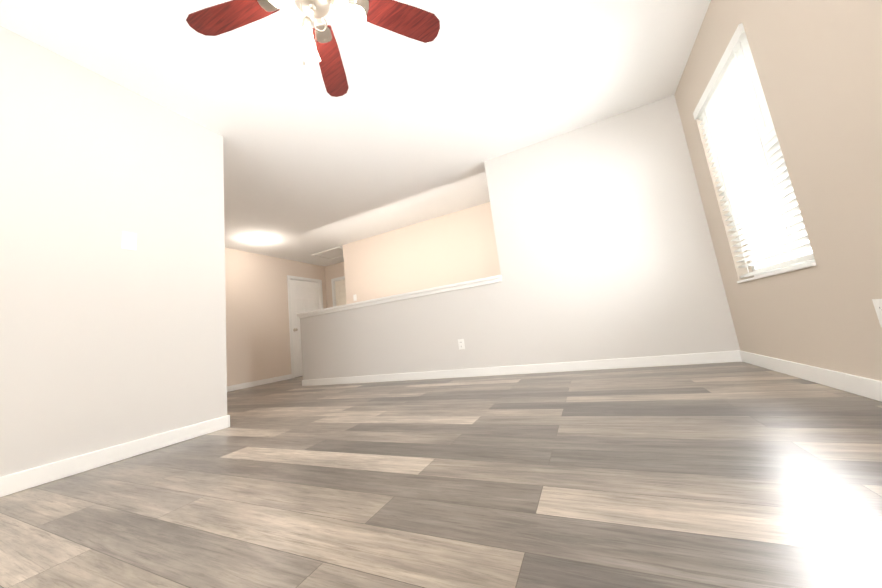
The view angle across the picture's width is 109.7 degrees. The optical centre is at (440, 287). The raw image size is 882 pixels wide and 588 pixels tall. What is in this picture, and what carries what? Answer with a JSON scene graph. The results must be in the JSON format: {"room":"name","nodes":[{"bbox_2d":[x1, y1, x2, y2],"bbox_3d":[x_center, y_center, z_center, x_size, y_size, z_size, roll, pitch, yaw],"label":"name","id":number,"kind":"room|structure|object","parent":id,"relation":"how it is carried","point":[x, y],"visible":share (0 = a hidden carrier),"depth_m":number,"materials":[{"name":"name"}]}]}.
{"room":"empty living room","nodes":[
{"label":"empty living room","id":0,"kind":"room"},
{"bbox_2d":[0,26,226,476],"bbox_3d":[-2.892,-0.338,0.315,0.120,2.440,5.015,-11,-9,24],"label":"wall","id":1,"kind":"structure","parent":0,"point":[107,340],"depth_m":1.89,"materials":[{"name":"white paint"}]},
{"bbox_2d":[0,415,229,496],"bbox_3d":[-2.666,0.810,0.172,0.013,0.090,4.908,-11,-9,24],"label":"baseboard","id":2,"kind":"structure","parent":1,"relation":"attached to","point":[64,468],"depth_m":1.75,"materials":[{"name":"white wood"}]},
{"bbox_2d":[121,231,136,249],"bbox_3d":[-2.031,-0.309,2.028,0.016,0.116,0.072,-11,-9,24],"label":"light switch","id":3,"kind":"object","parent":1,"relation":"attached to","point":[129,240],"visible":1,"depth_m":2.03,"materials":[{"name":"white plastic"}]},
{"bbox_2d":[225,248,326,385],"bbox_3d":[-3.521,0.534,5.576,0.120,2.440,4.075,-11,-9,24],"label":"wall","id":4,"kind":"structure","parent":0,"point":[257,329],"depth_m":5.75,"materials":[{"name":"beige paint"}]},
{"bbox_2d":[227,374,291,391],"bbox_3d":[-3.572,1.626,4.842,0.017,0.090,2.895,-11,-9,24],"label":"baseboard","id":5,"kind":"structure","parent":4,"relation":"attached to","point":[255,383],"depth_m":5.50,"materials":[{"name":"white wood"}]},
{"bbox_2d":[290,279,319,377],"bbox_3d":[-2.883,0.837,6.714,0.103,2.016,0.780,-11,-9,24],"label":"hall door","id":6,"kind":"structure","parent":4,"relation":"in","point":[304,296],"depth_m":6.60,"materials":[{"name":"white wood"}]},
{"bbox_2d":[287,275,322,378],"bbox_3d":[-2.930,0.814,6.738,0.136,2.097,0.924,-11,-9,24],"label":"door frame","id":7,"kind":"structure","parent":4,"relation":"attached to","point":[289,277],"depth_m":6.42,"materials":[{"name":"white wood"}]},
{"bbox_2d":[325,262,344,307],"bbox_3d":[-1.934,0.562,7.018,1.540,2.440,0.120,-11,-9,24],"label":"wall","id":8,"kind":"structure","parent":0,"point":[336,270],"depth_m":7.32,"materials":[{"name":"beige paint"}]},
{"bbox_2d":[331,276,344,306],"bbox_3d":[-2.020,0.749,7.032,0.924,2.097,0.136,-11,-9,24],"label":"door frame","id":9,"kind":"structure","parent":8,"relation":"attached to","point":[334,280],"depth_m":7.25,"materials":[{"name":"white wood"}]},
{"bbox_2d":[335,279,346,305],"bbox_3d":[-2.037,0.777,6.984,0.780,2.016,0.103,-11,-9,24],"label":"hall door","id":10,"kind":"structure","parent":8,"relation":"in","point":[340,289],"depth_m":7.20,"materials":[{"name":"white wood"}]},
{"bbox_2d":[0,0,710,266],"bbox_3d":[-1.741,-1.503,2.143,6.807,0.120,9.090,-11,-9,24],"label":"ceiling","id":11,"kind":"structure","parent":0,"point":[403,131],"depth_m":2.46,"materials":[{"name":"white paint"}]},
{"bbox_2d":[186,0,439,96],"bbox_3d":[-0.625,-1.327,1.400,1.255,0.710,1.224,-11,-9,24],"label":"ceiling fan","id":12,"kind":"object","parent":11,"relation":"hanging from","point":[318,43],"visible":1,"depth_m":1.56,"materials":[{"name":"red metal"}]},
{"bbox_2d":[311,247,342,259],"bbox_3d":[-2.232,-0.714,6.513,0.750,0.014,0.560,-11,-9,24],"label":"ceiling panel","id":13,"kind":"object","parent":11,"relation":"attached to","point":[333,253],"visible":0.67,"depth_m":6.48,"materials":[{"name":"white paint"}]},
{"bbox_2d":[342,202,500,303],"bbox_3d":[0.548,-0.061,4.870,5.117,2.440,0.120,-11,-9,24],"label":"wall","id":14,"kind":"structure","parent":0,"point":[455,247],"depth_m":5.24,"materials":[{"name":"beige paint"}]},
{"bbox_2d":[0,362,881,587],"bbox_3d":[-1.440,1.010,1.762,6.807,0.120,9.090,-11,-9,24],"label":"floor","id":15,"kind":"structure","parent":0,"point":[731,475],"depth_m":1.00,"materials":[{"name":"laminate"}]},
{"bbox_2d":[300,95,739,379],"bbox_3d":[0.099,-0.172,3.783,4.997,2.440,0.120,-11,-9,24],"label":"wall","id":16,"kind":"structure","parent":0,"point":[605,247],"depth_m":3.14,"materials":[{"name":"white paint"}]},
{"bbox_2d":[297,275,500,315],"bbox_3d":[-0.729,0.148,4.144,3.170,0.035,0.176,-11,-9,24],"label":"half wall cap","id":17,"kind":"object","parent":16,"relation":"on","point":[415,292],"visible":0.65,"depth_m":3.91,"materials":[{"name":"white wood"}]},
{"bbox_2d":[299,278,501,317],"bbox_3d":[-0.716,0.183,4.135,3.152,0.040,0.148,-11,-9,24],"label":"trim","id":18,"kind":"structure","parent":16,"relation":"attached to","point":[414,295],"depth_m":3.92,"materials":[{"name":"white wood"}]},
{"bbox_2d":[458,339,464,349],"bbox_3d":[0.233,0.647,3.571,0.072,0.116,0.008,-11,-9,24],"label":"outlet","id":19,"kind":"object","parent":16,"relation":"attached to","point":[461,345],"visible":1,"depth_m":3.57,"materials":[{"name":"white plastic"}]},
{"bbox_2d":[302,351,739,385],"bbox_3d":[0.189,0.980,3.557,4.980,0.090,0.021,-11,-9,24],"label":"baseboard","id":20,"kind":"structure","parent":16,"relation":"attached to","point":[724,356],"depth_m":3.13,"materials":[{"name":"white wood"}]},
{"bbox_2d":[674,0,881,380],"bbox_3d":[1.197,-0.850,0.174,0.150,2.440,8.160,-11,-9,24],"label":"wall","id":21,"kind":"structure","parent":0,"point":[818,64],"depth_m":1.47,"materials":[{"name":"beige paint"}]},
{"bbox_2d":[693,23,814,277],"bbox_3d":[2.006,-0.798,2.052,0.074,1.390,0.864,-11,-9,24],"label":"window blinds","id":22,"kind":"object","parent":21,"relation":"attached to","point":[731,112],"visible":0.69,"depth_m":1.98,"materials":[{"name":"white plastic"}]},
{"bbox_2d":[737,263,816,282],"bbox_3d":[2.102,-0.088,1.939,0.105,0.016,0.880,-11,-9,24],"label":"window sill","id":23,"kind":"structure","parent":21,"relation":"attached to","point":[784,271],"depth_m":1.82,"materials":[{"name":"white"}]},
{"bbox_2d":[740,195,815,276],"bbox_3d":[2.088,-0.795,2.013,0.072,1.430,0.880,-11,-9,24],"label":"window","id":24,"kind":"structure","parent":21,"relation":"in","point":[760,266],"depth_m":2.11,"materials":[{"name":"white plastic"}]},
{"bbox_2d":[736,350,881,401],"bbox_3d":[1.011,0.267,-0.498,0.013,0.090,6.740,-11,-9,24],"label":"baseboard","id":25,"kind":"structure","parent":21,"relation":"attached to","point":[862,386],"depth_m":1.65,"materials":[{"name":"white wood"}]},
{"bbox_2d":[872,299,881,326],"bbox_3d":[1.776,0.101,1.245,0.008,0.116,0.072,-11,-9,24],"label":"outlet","id":26,"kind":"object","parent":21,"relation":"attached to","point":[877,303],"visible":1,"depth_m":1.26,"materials":[{"name":"white plastic"}]}
]}

